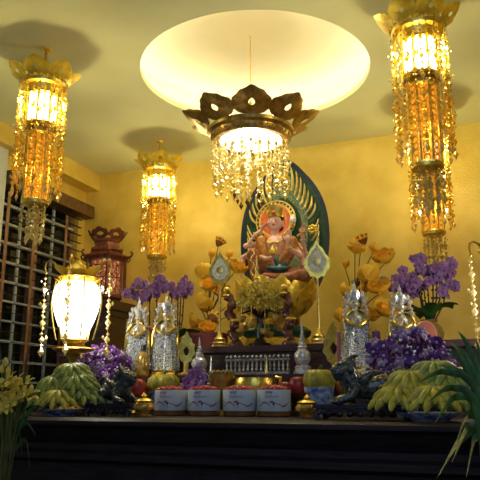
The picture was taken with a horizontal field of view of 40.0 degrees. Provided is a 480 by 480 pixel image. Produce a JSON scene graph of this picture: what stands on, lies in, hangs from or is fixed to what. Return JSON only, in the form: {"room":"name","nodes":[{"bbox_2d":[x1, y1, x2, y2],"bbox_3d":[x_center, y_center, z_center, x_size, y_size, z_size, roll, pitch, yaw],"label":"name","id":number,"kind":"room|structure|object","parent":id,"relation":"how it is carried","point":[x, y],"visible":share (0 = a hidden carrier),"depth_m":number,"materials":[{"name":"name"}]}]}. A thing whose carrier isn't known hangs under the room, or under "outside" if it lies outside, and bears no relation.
{"room":"house of worship","nodes":[
{"label":"house of worship","id":0,"kind":"room"},
{"bbox_2d":[0,146,8,244],"bbox_3d":[-2.393,0.218,2.038,0.160,3.200,4.440,-5,-14,21],"label":"wall","id":1,"kind":"structure","parent":0,"point":[3,152],"depth_m":4.24,"materials":[{"name":"beige paint"}]},
{"bbox_2d":[7,155,85,262],"bbox_3d":[-1.436,0.802,4.495,0.100,3.200,0.960,-5,-14,21],"label":"wall","id":2,"kind":"structure","parent":0,"point":[72,191],"depth_m":5.06,"materials":[{"name":"gold paint"}]},
{"bbox_2d":[0,187,74,410],"bbox_3d":[-1.456,0.546,4.520,0.057,1.820,0.890,-5,-14,21],"label":"window","id":3,"kind":"structure","parent":2,"relation":"in","point":[41,370],"depth_m":4.57,"materials":[{"name":"wood"},{"name":"glass"}]},
{"bbox_2d":[0,170,94,410],"bbox_3d":[-1.346,0.521,4.514,0.100,1.795,0.940,-5,-14,21],"label":"window blind","id":4,"kind":"object","parent":3,"relation":"attached to","point":[71,205],"visible":0.46,"depth_m":4.47,"materials":[{"name":"brown wood"}]},
{"bbox_2d":[0,121,99,192],"bbox_3d":[-1.366,-0.564,4.692,0.120,0.130,1.140,-5,-14,21],"label":"trim","id":5,"kind":"structure","parent":2,"relation":"attached to","point":[74,174],"depth_m":4.86,"materials":[{"name":"gold paint"}]},
{"bbox_2d":[0,0,479,174],"bbox_3d":[0.216,-1.400,1.957,5.350,0.230,5.500,-5,-14,21],"label":"ceiling","id":6,"kind":"structure","parent":0,"point":[114,114],"depth_m":3.74,"materials":[{"name":"paint"}]},
{"bbox_2d":[9,47,81,245],"bbox_3d":[-0.973,-0.467,3.203,0.350,1.010,0.348,-5,-14,21],"label":"hanging lantern","id":7,"kind":"object","parent":6,"relation":"hanging from","point":[43,85],"visible":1,"depth_m":3.15,"materials":[{"name":"gold metal"}]},
{"bbox_2d":[134,141,184,282],"bbox_3d":[-0.547,-0.180,4.409,0.350,1.010,0.348,-3,-14,12],"label":"hanging lantern","id":8,"kind":"object","parent":6,"relation":"hanging from","point":[159,168],"visible":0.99,"depth_m":4.36,"materials":[{"name":"gold metal"}]},
{"bbox_2d":[182,36,318,209],"bbox_3d":[0.058,-0.630,3.504,0.717,0.992,0.709,-5,-14,21],"label":"chandelier","id":9,"kind":"object","parent":6,"relation":"hanging from","point":[248,133],"visible":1,"depth_m":3.33,"materials":[{"name":"gold metal"}]},
{"bbox_2d":[374,0,459,217],"bbox_3d":[0.747,-0.583,2.714,0.350,1.010,0.348,-3,-14,12],"label":"lantern","id":10,"kind":"object","parent":6,"relation":"hanging from","point":[417,29],"visible":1,"depth_m":2.66,"materials":[{"name":"gold metal"}]},
{"bbox_2d":[396,109,456,264],"bbox_3d":[1.087,-0.328,3.786,0.350,1.010,0.348,-3,-14,12],"label":"lantern","id":11,"kind":"object","parent":6,"relation":"hanging from","point":[433,226],"visible":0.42,"depth_m":3.69,"materials":[{"name":"gold metal"}]},
{"bbox_2d":[82,122,479,345],"bbox_3d":[1.202,0.695,4.043,5.350,3.400,0.100,-5,-14,21],"label":"wall","id":12,"kind":"structure","parent":0,"point":[361,184],"depth_m":4.41,"materials":[{"name":"yellow paint"}]},
{"bbox_2d":[295,404,315,417],"bbox_3d":[0.231,0.586,2.263,0.087,0.048,0.084,-5,-14,21],"label":"bowl","id":13,"kind":"object","parent":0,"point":[306,410],"depth_m":2.23,"materials":[{"name":"gold metal"}]},
{"bbox_3d":[0.198,1.707,1.170,5.150,0.100,5.400,-5,-14,21],"label":"floor","id":14,"kind":"structure","parent":0,"visible":0},
{"bbox_2d":[0,348,42,479],"bbox_3d":[-0.655,1.050,1.869,0.240,1.503,0.434,13,-18,-43],"label":"plant","id":15,"kind":"object","parent":14,"relation":"on","point":[13,393],"visible":1,"depth_m":2.03,"materials":[{"name":"green plant"}]},
{"bbox_2d":[84,299,135,348],"bbox_3d":[-0.932,1.392,4.306,0.320,1.965,0.320,-5,-14,21],"label":"pedestal","id":16,"kind":"object","parent":14,"relation":"on","point":[119,312],"visible":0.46,"depth_m":4.40,"materials":[{"name":"red wood"}]},
{"bbox_2d":[80,226,133,300],"bbox_3d":[-0.932,0.185,4.593,0.410,0.515,0.356,-4,-14,15],"label":"wooden lantern","id":17,"kind":"object","parent":16,"relation":"on","point":[106,248],"visible":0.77,"depth_m":4.52,"materials":[{"name":"brown wood"}]},
{"bbox_2d":[0,411,479,479],"bbox_3d":[0.168,1.419,2.921,2.600,1.270,2.135,-5,-14,21],"label":"altar table","id":18,"kind":"object","parent":14,"relation":"on","point":[109,446],"visible":0.82,"depth_m":2.04,"materials":[{"name":"brown wood"}]},
{"bbox_2d":[34,408,83,415],"bbox_3d":[-0.682,0.657,2.514,0.200,0.026,0.200,-5,-14,21],"label":"plate","id":19,"kind":"object","parent":18,"relation":"on","point":[55,411],"visible":0.93,"depth_m":2.46,"materials":[{"name":"blue ceramic"}]},
{"bbox_2d":[24,395,59,408],"bbox_3d":[-0.771,0.611,2.544,0.122,0.079,0.188,10,-17,-36],"label":"banana hand","id":20,"kind":"object","parent":19,"relation":"on","point":[31,401],"visible":0.26,"depth_m":2.49},
{"bbox_2d":[34,375,59,395],"bbox_3d":[-0.728,0.567,2.539,0.187,0.095,0.112,-10,-17,36],"label":"banana hand","id":21,"kind":"object","parent":20,"relation":"on","point":[47,383],"visible":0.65,"depth_m":2.50},
{"bbox_2d":[34,388,81,410],"bbox_3d":[-0.687,0.594,2.464,0.188,0.083,0.120,-4,-14,16],"label":"banana hand","id":22,"kind":"object","parent":19,"relation":"on","point":[55,396],"visible":0.89,"depth_m":2.43},
{"bbox_2d":[59,388,107,406],"bbox_3d":[-0.599,0.590,2.500,0.188,0.079,0.121,1,-13,-4],"label":"banana hand","id":23,"kind":"object","parent":19,"relation":"on","point":[93,396],"visible":0.58,"depth_m":2.47},
{"bbox_2d":[55,373,100,397],"bbox_3d":[-0.634,0.553,2.516,0.187,0.092,0.115,-2,-14,8],"label":"banana hand","id":24,"kind":"object","parent":23,"relation":"on","point":[82,381],"visible":0.85,"depth_m":2.49},
{"bbox_2d":[50,362,93,378],"bbox_3d":[-0.664,0.517,2.561,0.178,0.084,0.110,-5,-14,19],"label":"banana hand","id":25,"kind":"object","parent":24,"relation":"on","point":[64,370],"visible":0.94,"depth_m":2.54},
{"bbox_2d":[38,254,113,414],"bbox_3d":[-0.688,0.393,2.745,0.235,0.645,0.235,-13,-19,43],"label":"lamp","id":26,"kind":"object","parent":18,"relation":"on","point":[76,296],"visible":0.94,"depth_m":2.71,"materials":[{"name":"white glass"}]},
{"bbox_2d":[77,342,131,413],"bbox_3d":[-0.614,0.596,2.857,0.262,0.303,0.214,-5,-14,21],"label":"bouquet","id":27,"kind":"object","parent":18,"relation":"on","point":[97,361],"visible":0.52,"depth_m":2.83,"materials":[{"name":"purple plant"}]},
{"bbox_2d":[84,403,133,416],"bbox_3d":[-0.475,0.646,2.510,0.205,0.050,0.137,-5,-14,21],"label":"stand","id":28,"kind":"object","parent":18,"relation":"on","point":[104,408],"visible":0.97,"depth_m":2.45,"materials":[{"name":"black wood"}]},
{"bbox_2d":[97,366,137,403],"bbox_3d":[-0.480,0.558,2.536,0.114,0.138,0.220,11,-17,-39],"label":"beast","id":29,"kind":"object","parent":28,"relation":"on","point":[116,390],"visible":0.88,"depth_m":2.48,"materials":[{"name":"grey metal"}]},
{"bbox_2d":[131,395,148,414],"bbox_3d":[-0.418,0.670,2.681,0.100,0.078,0.100,-5,-14,21],"label":"fruit stand","id":30,"kind":"object","parent":18,"relation":"on","point":[134,412],"visible":0.32,"depth_m":2.65,"materials":[{"name":"gold metal"}]},
{"bbox_2d":[131,378,146,394],"bbox_3d":[-0.421,0.601,2.699,0.080,0.080,0.080,-5,-14,21],"label":"apple","id":31,"kind":"object","parent":30,"relation":"on","point":[140,387],"visible":0.51,"depth_m":2.67,"materials":[{"name":"red food"}]},
{"bbox_2d":[132,392,154,416],"bbox_3d":[-0.350,0.599,2.405,0.083,0.088,0.080,-5,-14,21],"label":"lidded jar","id":32,"kind":"object","parent":18,"relation":"on","point":[143,405],"visible":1,"depth_m":2.38,"materials":[{"name":"gold metal"}]},
{"bbox_2d":[132,402,154,416],"bbox_3d":[-0.350,0.616,2.401,0.083,0.053,0.080,-5,-14,21],"label":"bowl","id":33,"kind":"object","parent":32,"relation":"on","point":[143,408],"depth_m":2.38,"materials":[{"name":"gold metal"}]},
{"bbox_2d":[150,390,154,414],"bbox_3d":[-0.318,0.670,2.729,0.115,0.098,0.115,-5,-14,21],"label":"porcelain bowl","id":34,"kind":"object","parent":18,"relation":"on","point":[152,393],"visible":0.13,"depth_m":2.70,"materials":[{"name":"blue ceramic"}]},
{"bbox_2d":[147,370,179,391],"bbox_3d":[-0.316,0.590,2.748,0.137,0.100,0.139,-1,-13,4],"label":"pumpkin","id":35,"kind":"object","parent":34,"relation":"on","point":[155,381],"visible":0.7,"depth_m":2.70,"materials":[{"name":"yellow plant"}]},
{"bbox_2d":[154,385,186,415],"bbox_3d":[-0.270,0.626,2.576,0.125,0.115,0.127,-1,-13,5],"label":"tub","id":36,"kind":"object","parent":18,"relation":"on","point":[170,400],"visible":1,"depth_m":2.52,"materials":[{"name":"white plastic"}]},
{"bbox_2d":[180,364,207,392],"bbox_3d":[-0.175,0.611,2.698,0.126,0.199,0.086,-5,-14,21],"label":"posy","id":37,"kind":"object","parent":18,"relation":"on","point":[191,380],"visible":0.66,"depth_m":2.68,"materials":[{"name":"purple plant"}]},
{"bbox_2d":[187,385,219,415],"bbox_3d":[-0.138,0.614,2.525,0.125,0.115,0.127,0,-13,2],"label":"tub","id":38,"kind":"object","parent":18,"relation":"on","point":[202,400],"visible":0.98,"depth_m":2.48,"materials":[{"name":"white plastic"}]},
{"bbox_2d":[190,401,216,406],"bbox_3d":[-0.139,0.617,2.475,0.105,0.030,0.030,0,-13,2],"label":"print","id":39,"kind":"object","parent":38,"relation":"attached to","point":[192,403],"depth_m":2.47},
{"bbox_2d":[206,356,211,385],"bbox_3d":[-0.117,0.587,2.668,0.071,0.233,0.071,0,-13,0],"label":"ornament","id":40,"kind":"object","parent":18,"relation":"on","point":[208,380],"visible":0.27,"depth_m":2.67,"materials":[{"name":"silver metal"}]},
{"bbox_2d":[210,370,233,414],"bbox_3d":[-0.072,0.611,2.644,0.101,0.175,0.101,-5,-14,21],"label":"bowl","id":41,"kind":"object","parent":18,"relation":"on","point":[219,379],"visible":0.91,"depth_m":2.61,"materials":[{"name":"gold metal"}]},
{"bbox_2d":[223,385,255,416],"bbox_3d":[-0.002,0.601,2.473,0.125,0.115,0.127,-1,-13,4],"label":"tub","id":42,"kind":"object","parent":18,"relation":"on","point":[238,400],"visible":0.99,"depth_m":2.42,"materials":[{"name":"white plastic"}]},
{"bbox_2d":[225,401,251,406],"bbox_3d":[-0.005,0.605,2.423,0.105,0.030,0.030,-1,-13,4],"label":"print","id":43,"kind":"object","parent":42,"relation":"attached to","point":[227,403],"depth_m":2.42},
{"bbox_2d":[54,374,456,415],"bbox_3d":[-0.004,0.654,2.791,1.750,0.160,0.196,-5,-14,21],"label":"step","id":44,"kind":"structure","parent":18,"relation":"on","point":[287,377],"depth_m":2.66,"materials":[{"name":"red wood"}]},
{"bbox_2d":[123,297,150,375],"bbox_3d":[-0.466,0.440,3.020,0.123,0.362,0.123,6,-15,-24],"label":"statue","id":45,"kind":"object","parent":44,"relation":"on","point":[138,333],"visible":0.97,"depth_m":2.99,"materials":[{"name":"silver metal"}]},
{"bbox_2d":[136,344,149,375],"bbox_3d":[-0.428,0.531,2.917,0.056,0.138,0.056,-5,-14,21],"label":"bottle","id":46,"kind":"object","parent":44,"relation":"on","point":[142,369],"visible":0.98,"depth_m":2.89,"materials":[{"name":"gold glass"}]},
{"bbox_2d":[147,326,156,373],"bbox_3d":[-0.435,0.519,3.077,0.104,0.238,0.040,-2,-14,10],"label":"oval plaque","id":47,"kind":"object","parent":44,"relation":"on","point":[150,328],"visible":0.12,"depth_m":3.08,"materials":[{"name":"metal"}]},
{"bbox_2d":[150,295,179,375],"bbox_3d":[-0.333,0.420,2.971,0.129,0.377,0.129,-10,-16,35],"label":"statue","id":48,"kind":"object","parent":44,"relation":"on","point":[164,349],"visible":0.99,"depth_m":2.93,"materials":[{"name":"silver metal"}]},
{"bbox_2d":[177,331,194,374],"bbox_3d":[-0.236,0.498,2.902,0.072,0.195,0.072,-11,-17,38],"label":"ornament","id":49,"kind":"object","parent":44,"relation":"on","point":[186,340],"visible":0.91,"depth_m":2.90,"materials":[{"name":"gold metal"}]},
{"bbox_2d":[191,337,208,374],"bbox_3d":[-0.179,0.513,2.909,0.082,0.169,0.082,-12,-18,41],"label":"ornament","id":50,"kind":"object","parent":44,"relation":"on","point":[199,358],"visible":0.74,"depth_m":2.89,"materials":[{"name":"silver glass"}]},
{"bbox_2d":[225,354,290,374],"bbox_3d":[0.071,0.520,2.751,0.285,0.081,0.020,-5,-14,21],"label":"balustrade","id":51,"kind":"object","parent":44,"relation":"on","point":[261,358],"visible":0.97,"depth_m":2.74,"materials":[{"name":"grey metal"}]},
{"bbox_2d":[293,322,310,373],"bbox_3d":[0.258,0.448,2.737,0.078,0.215,0.078,-12,-18,41],"label":"ornament","id":52,"kind":"object","parent":44,"relation":"on","point":[302,357],"visible":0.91,"depth_m":2.70,"materials":[{"name":"silver glass"}]},
{"bbox_2d":[322,322,336,366],"bbox_3d":[0.381,0.440,2.685,0.080,0.208,0.077,2,-14,-9],"label":"ornament","id":53,"kind":"object","parent":44,"relation":"on","point":[331,335],"visible":0.7,"depth_m":2.69,"materials":[{"name":"gold metal"}]},
{"bbox_2d":[337,331,340,361],"bbox_3d":[0.410,0.449,2.664,0.056,0.179,0.056,-5,-14,21],"label":"pillar candle","id":54,"kind":"object","parent":44,"relation":"on","point":[338,332],"visible":0.2,"depth_m":2.66,"materials":[{"name":"wax"}]},
{"bbox_2d":[340,280,372,370],"bbox_3d":[0.464,0.343,2.646,0.128,0.377,0.128,8,-15,-30],"label":"statue","id":55,"kind":"object","parent":44,"relation":"on","point":[354,336],"visible":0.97,"depth_m":2.62,"materials":[{"name":"silver glass"}]},
{"bbox_2d":[372,329,380,368],"bbox_3d":[0.541,0.440,2.614,0.056,0.174,0.056,-5,-14,21],"label":"pillar candle","id":56,"kind":"object","parent":44,"relation":"on","point":[375,333],"visible":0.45,"depth_m":2.61,"materials":[{"name":"wax"}]},
{"bbox_2d":[388,285,415,366],"bbox_3d":[0.636,0.344,2.598,0.120,0.352,0.120,9,-16,-33],"label":"statue","id":57,"kind":"object","parent":44,"relation":"on","point":[402,319],"visible":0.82,"depth_m":2.59,"materials":[{"name":"silver glass"}]},
{"bbox_2d":[233,376,281,415],"bbox_3d":[0.059,0.610,2.591,0.170,0.152,0.170,5,-14,-19],"label":"bowl","id":58,"kind":"object","parent":18,"relation":"on","point":[254,382],"visible":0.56,"depth_m":2.53,"materials":[{"name":"gold metal"}]},
{"bbox_2d":[265,356,268,373],"bbox_3d":[0.111,0.595,2.706,0.059,0.235,0.059,-12,-18,41],"label":"ornament","id":59,"kind":"object","parent":18,"relation":"on","point":[266,371],"visible":0.14,"depth_m":2.72,"materials":[{"name":"gold metal"}]},
{"bbox_2d":[57,339,479,415],"bbox_3d":[0.259,0.746,3.461,1.990,0.290,1.300,-5,-14,21],"label":"tier","id":60,"kind":"object","parent":18,"relation":"on","point":[218,353],"visible":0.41,"depth_m":2.88,"materials":[{"name":"red wood"}]},
{"bbox_2d":[121,273,175,333],"bbox_3d":[-0.522,0.436,3.792,0.302,0.467,0.312,7,-15,-27],"label":"orchid","id":61,"kind":"object","parent":60,"relation":"on","point":[161,285],"visible":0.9,"depth_m":3.79,"materials":[{"name":"purple plant"}]},
{"bbox_2d":[173,274,200,346],"bbox_3d":[-0.352,0.438,3.792,0.301,0.463,0.307,10,-16,-35],"label":"orchid","id":62,"kind":"object","parent":60,"relation":"on","point":[184,288],"visible":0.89,"depth_m":3.77,"materials":[{"name":"purple petal"},{"name":"green leaf"}]},
{"bbox_2d":[188,332,227,346],"bbox_3d":[-0.156,0.500,3.234,0.172,0.084,0.106,-5,-14,21],"label":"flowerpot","id":63,"kind":"object","parent":60,"relation":"on","point":[206,338],"visible":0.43,"depth_m":3.19,"materials":[{"name":"paint"}]},
{"bbox_2d":[189,235,247,332],"bbox_3d":[-0.125,0.271,3.431,0.288,0.621,0.248,9,-16,-32],"label":"bouquet","id":64,"kind":"object","parent":60,"relation":"on","point":[203,302],"visible":0.81,"depth_m":3.40,"materials":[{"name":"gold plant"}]},
{"bbox_2d":[209,250,230,346],"bbox_3d":[-0.096,0.277,3.152,0.088,0.479,0.088,9,-16,-34],"label":"banner","id":65,"kind":"object","parent":60,"relation":"on","point":[220,270],"visible":0.97,"depth_m":3.17,"materials":[{"name":"gold metal"}]},
{"bbox_2d":[222,287,243,345],"bbox_3d":[-0.034,0.355,3.020,0.102,0.288,0.068,-5,-14,21],"label":"carved post","id":66,"kind":"object","parent":60,"relation":"on","point":[230,315],"visible":0.96,"depth_m":3.00,"materials":[{"name":"red wood"}]},
{"bbox_2d":[235,256,284,344],"bbox_3d":[0.092,0.278,3.032,0.229,0.423,0.225,3,-14,-12],"label":"tree","id":67,"kind":"object","parent":60,"relation":"on","point":[256,287],"visible":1,"depth_m":2.99,"materials":[{"name":"gold metal"}]},
{"bbox_2d":[236,311,243,336],"bbox_3d":[-0.005,0.379,3.029,0.048,0.133,0.048,-5,-14,21],"label":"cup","id":68,"kind":"object","parent":67,"relation":"on","point":[240,332],"depth_m":3.01,"materials":[{"name":"gold metal"}]},
{"bbox_2d":[236,307,246,322],"bbox_3d":[0.006,0.337,2.984,0.048,0.073,0.048,-5,-14,21],"label":"cup","id":69,"kind":"object","parent":67,"relation":"on","point":[241,319],"depth_m":2.97,"materials":[{"name":"gold metal"}]},
{"bbox_2d":[239,311,248,330],"bbox_3d":[0.020,0.375,3.077,0.048,0.103,0.048,-5,-14,21],"label":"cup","id":70,"kind":"object","parent":67,"relation":"on","point":[244,327],"depth_m":3.05,"materials":[{"name":"gold metal"}]},
{"bbox_2d":[246,305,256,327],"bbox_3d":[0.051,0.342,2.940,0.048,0.103,0.048,-5,-14,21],"label":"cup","id":71,"kind":"object","parent":67,"relation":"on","point":[251,324],"depth_m":2.94,"materials":[{"name":"gold metal"}]},
{"bbox_2d":[260,328,269,334],"bbox_3d":[0.111,0.354,2.925,0.048,0.133,0.048,-5,-14,21],"label":"cup","id":72,"kind":"object","parent":67,"relation":"on","point":[265,331],"depth_m":2.90,"materials":[{"name":"gold metal"}]},
{"bbox_2d":[264,313,273,337],"bbox_3d":[0.133,0.391,3.082,0.048,0.133,0.048,-5,-14,21],"label":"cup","id":73,"kind":"object","parent":67,"relation":"on","point":[270,334],"depth_m":3.06,"materials":[{"name":"gold metal"}]},
{"bbox_2d":[271,306,281,321],"bbox_3d":[0.164,0.330,2.952,0.048,0.073,0.048,-5,-14,21],"label":"cup","id":74,"kind":"object","parent":67,"relation":"on","point":[276,318],"depth_m":2.94,"materials":[{"name":"gold metal"}]},
{"bbox_2d":[274,310,283,330],"bbox_3d":[0.178,0.367,3.046,0.048,0.103,0.048,-5,-14,21],"label":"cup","id":75,"kind":"object","parent":67,"relation":"on","point":[278,327],"depth_m":3.02,"materials":[{"name":"gold metal"}]},
{"bbox_2d":[234,274,316,318],"bbox_3d":[0.190,0.311,3.438,0.437,0.196,0.446,8,-15,-29],"label":"lotus throne","id":76,"kind":"object","parent":60,"relation":"on","point":[303,294],"visible":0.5,"depth_m":3.29,"materials":[{"name":"gold metal"}]},
{"bbox_2d":[240,203,309,281],"bbox_3d":[0.167,0.023,3.427,0.432,0.440,0.257,-5,-14,21],"label":"seated statue","id":77,"kind":"object","parent":76,"relation":"on","point":[270,266],"visible":0.91,"depth_m":3.38,"materials":[{"name":"orange ceramic"}]},
{"bbox_2d":[268,242,277,255],"bbox_3d":[0.163,0.042,3.308,0.051,0.075,0.036,-5,-14,21],"label":"flaming jewel","id":78,"kind":"object","parent":77,"relation":"attached to","point":[272,251],"visible":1,"depth_m":3.30,"materials":[{"name":"gold metal"}]},
{"bbox_2d":[289,214,295,243],"bbox_3d":[0.265,-0.058,3.355,0.034,0.170,0.062,-5,-14,21],"label":"bud","id":79,"kind":"object","parent":77,"relation":"attached to","point":[292,219],"visible":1,"depth_m":3.37,"materials":[{"name":"white"}]},
{"bbox_2d":[297,224,319,236],"bbox_3d":[0.348,-0.052,3.381,0.120,0.060,0.028,-3,-14,14],"label":"wheel","id":80,"kind":"object","parent":77,"relation":"attached to","point":[312,227],"visible":1,"depth_m":3.37,"materials":[{"name":"gold metal"}]},
{"bbox_2d":[243,316,310,345],"bbox_3d":[0.190,0.491,3.395,0.364,0.175,0.364,-5,-14,21],"label":"plinth","id":81,"kind":"object","parent":60,"relation":"on","point":[250,334],"visible":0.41,"depth_m":3.28,"materials":[{"name":"gold metal"}]},
{"bbox_2d":[241,160,329,325],"bbox_3d":[0.253,0.080,3.787,0.534,1.157,0.120,-5,-14,21],"label":"halo","id":82,"kind":"object","parent":60,"relation":"on","point":[304,200],"visible":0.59,"depth_m":3.82,"materials":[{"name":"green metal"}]},
{"bbox_2d":[280,284,297,344],"bbox_3d":[0.214,0.336,2.925,0.077,0.283,0.068,-5,-14,21],"label":"carved post","id":83,"kind":"object","parent":60,"relation":"on","point":[285,294],"visible":0.98,"depth_m":2.91,"materials":[{"name":"red wood"}]},
{"bbox_2d":[304,239,329,343],"bbox_3d":[0.352,0.229,2.983,0.092,0.494,0.088,9,-16,-32],"label":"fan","id":84,"kind":"object","parent":60,"relation":"on","point":[317,263],"visible":0.9,"depth_m":3.00,"materials":[{"name":"gold metal"}]},
{"bbox_2d":[334,232,397,321],"bbox_3d":[0.601,0.214,3.052,0.307,0.556,0.206,-9,-16,34],"label":"bouquet","id":85,"kind":"object","parent":60,"relation":"on","point":[368,273],"visible":0.77,"depth_m":3.03,"materials":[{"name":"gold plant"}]},
{"bbox_2d":[378,252,459,338],"bbox_3d":[0.840,0.289,3.131,0.412,0.447,0.278,-5,-14,21],"label":"orchid","id":86,"kind":"object","parent":60,"relation":"on","point":[410,284],"visible":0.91,"depth_m":3.08,"materials":[{"name":"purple plant"}]},
{"bbox_2d":[417,320,437,338],"bbox_3d":[0.786,0.402,2.789,0.094,0.124,0.040,-2,-14,10],"label":"oval plaque","id":87,"kind":"object","parent":60,"relation":"on","point":[430,328],"visible":0.35,"depth_m":2.79,"materials":[{"name":"ceramic"}]},
{"bbox_2d":[257,385,290,416],"bbox_3d":[0.124,0.590,2.425,0.125,0.115,0.127,0,-13,2],"label":"tub","id":88,"kind":"object","parent":18,"relation":"on","point":[272,400],"visible":1,"depth_m":2.38,"materials":[{"name":"white plastic"}]},
{"bbox_2d":[260,401,288,406],"bbox_3d":[0.123,0.594,2.375,0.105,0.030,0.030,0,-13,2],"label":"print","id":89,"kind":"object","parent":88,"relation":"attached to","point":[262,403],"depth_m":2.37},
{"bbox_2d":[290,398,293,415],"bbox_3d":[0.172,0.637,2.517,0.064,0.064,0.064,-5,-14,21],"label":"cup","id":90,"kind":"object","parent":18,"relation":"on","point":[292,410],"visible":0.15,"depth_m":2.50,"materials":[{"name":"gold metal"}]},
{"bbox_2d":[277,380,292,392],"bbox_3d":[0.173,0.571,2.533,0.068,0.068,0.068,-5,-14,21],"label":"apple","id":91,"kind":"object","parent":90,"relation":"on","point":[286,384],"visible":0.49,"depth_m":2.51,"materials":[{"name":"red food"}]},
{"bbox_2d":[291,393,306,415],"bbox_3d":[0.236,0.627,2.516,0.150,0.085,0.150,-5,-14,21],"label":"fruit stand","id":92,"kind":"object","parent":18,"relation":"on","point":[299,396],"visible":0.38,"depth_m":2.48,"materials":[{"name":"gold metal"}]},
{"bbox_2d":[289,376,304,392],"bbox_3d":[0.225,0.556,2.537,0.076,0.076,0.076,-5,-14,21],"label":"apple","id":93,"kind":"object","parent":92,"relation":"on","point":[297,385],"visible":0.64,"depth_m":2.50,"materials":[{"name":"red food"}]},
{"bbox_2d":[295,394,316,417],"bbox_3d":[0.231,0.570,2.267,0.087,0.080,0.084,-5,-14,21],"label":"lidded jar","id":94,"kind":"object","parent":18,"relation":"on","point":[304,406],"visible":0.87,"depth_m":2.24,"materials":[{"name":"gold metal"}]},
{"bbox_2d":[304,387,333,416],"bbox_3d":[0.298,0.606,2.474,0.119,0.107,0.119,-5,-14,21],"label":"porcelain bowl","id":95,"kind":"object","parent":18,"relation":"on","point":[321,395],"visible":0.62,"depth_m":2.43,"materials":[{"name":"blue ceramic"}]},
{"bbox_2d":[303,365,335,386],"bbox_3d":[0.299,0.521,2.494,0.125,0.100,0.126,-1,-13,4],"label":"pumpkin","id":96,"kind":"object","parent":95,"relation":"on","point":[311,378],"visible":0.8,"depth_m":2.45,"materials":[{"name":"green plant"}]},
{"bbox_2d":[336,399,355,415],"bbox_3d":[0.404,0.631,2.513,0.084,0.075,0.084,-5,-14,21],"label":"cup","id":97,"kind":"object","parent":18,"relation":"on","point":[353,401],"visible":0.22,"depth_m":2.48,"materials":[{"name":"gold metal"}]},
{"bbox_2d":[336,381,343,394],"bbox_3d":[0.407,0.555,2.530,0.080,0.080,0.080,-5,-14,21],"label":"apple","id":98,"kind":"object","parent":97,"relation":"on","point":[338,386],"visible":0.09,"depth_m":2.51,"materials":[{"name":"orange food"}]},
{"bbox_2d":[312,404,413,420],"bbox_3d":[0.393,0.548,2.095,0.305,0.050,0.137,-5,-14,21],"label":"stand","id":99,"kind":"object","parent":18,"relation":"on","point":[326,410],"visible":0.89,"depth_m":2.05,"materials":[{"name":"black wood"}]},
{"bbox_2d":[330,355,402,404],"bbox_3d":[0.415,0.448,2.115,0.251,0.157,0.130,-1,-13,4],"label":"beast","id":100,"kind":"object","parent":99,"relation":"on","point":[354,384],"visible":0.64,"depth_m":2.08,"materials":[{"name":"grey metal"}]},
{"bbox_2d":[355,399,378,416],"bbox_3d":[0.483,0.608,2.487,0.080,0.109,0.080,-5,-14,21],"label":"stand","id":101,"kind":"object","parent":18,"relation":"on","point":[357,401],"visible":0.29,"depth_m":2.45,"materials":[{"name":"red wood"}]},
{"bbox_2d":[358,367,371,372],"bbox_3d":[0.483,0.521,2.510,0.082,0.081,0.025,-5,-14,21],"label":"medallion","id":102,"kind":"object","parent":101,"relation":"on","point":[362,370],"visible":0.12,"depth_m":2.52,"materials":[{"name":"silver metal"}]},
{"bbox_2d":[364,326,456,417],"bbox_3d":[0.597,0.464,2.334,0.325,0.318,0.212,-5,-14,18],"label":"bouquet","id":103,"kind":"object","parent":18,"relation":"on","point":[398,354],"visible":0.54,"depth_m":2.33,"materials":[{"name":"purple plant"}]},
{"bbox_2d":[396,412,464,421],"bbox_3d":[0.564,0.524,1.956,0.200,0.026,0.200,-5,-14,21],"label":"plate","id":104,"kind":"object","parent":18,"relation":"on","point":[414,416],"visible":0.9,"depth_m":1.90,"materials":[{"name":"blue ceramic"}]},
{"bbox_2d":[368,386,433,412],"bbox_3d":[0.465,0.473,1.976,0.198,0.083,0.128,-12,-18,40],"label":"banana hand","id":105,"kind":"object","parent":104,"relation":"on","point":[394,395],"visible":0.79,"depth_m":1.94},
{"bbox_2d":[382,369,428,390],"bbox_3d":[0.514,0.439,2.002,0.187,0.095,0.112,-8,-16,31],"label":"banana hand","id":106,"kind":"object","parent":105,"relation":"on","point":[410,379],"visible":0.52,"depth_m":1.98},
{"bbox_2d":[401,384,470,414],"bbox_3d":[0.565,0.459,1.903,0.198,0.087,0.126,-3,-14,13],"label":"banana hand","id":107,"kind":"object","parent":104,"relation":"on","point":[420,395],"visible":0.62,"depth_m":1.88},
{"bbox_2d":[433,387,470,412],"bbox_3d":[0.667,0.460,1.921,0.198,0.083,0.128,1,-13,-4],"label":"banana hand","id":108,"kind":"object","parent":104,"relation":"on","point":[466,405],"visible":0.15,"depth_m":1.87},
{"bbox_2d":[426,367,468,386],"bbox_3d":[0.625,0.425,1.961,0.197,0.097,0.121,-2,-14,8],"label":"banana hand","id":109,"kind":"object","parent":108,"relation":"on","point":[444,380],"visible":0.31,"depth_m":1.93},
{"bbox_2d":[410,359,455,377],"bbox_3d":[0.590,0.405,2.005,0.178,0.084,0.110,-5,-14,19],"label":"banana hand","id":110,"kind":"object","parent":109,"relation":"on","point":[425,368],"visible":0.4,"depth_m":2.00},
{"bbox_2d":[467,240,479,348],"bbox_3d":[0.994,0.310,2.396,0.235,0.645,0.235,-13,-19,43],"label":"lamp","id":111,"kind":"object","parent":18,"relation":"on","point":[471,273],"visible":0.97,"depth_m":2.42,"materials":[{"name":"gold metal"}]},
{"bbox_2d":[421,331,479,476],"bbox_3d":[0.547,0.939,1.389,0.244,1.497,0.320,-5,-14,21],"label":"plant","id":112,"kind":"object","parent":14,"relation":"on","point":[470,373],"visible":1,"depth_m":1.57,"materials":[{"name":"green plant leaves"}]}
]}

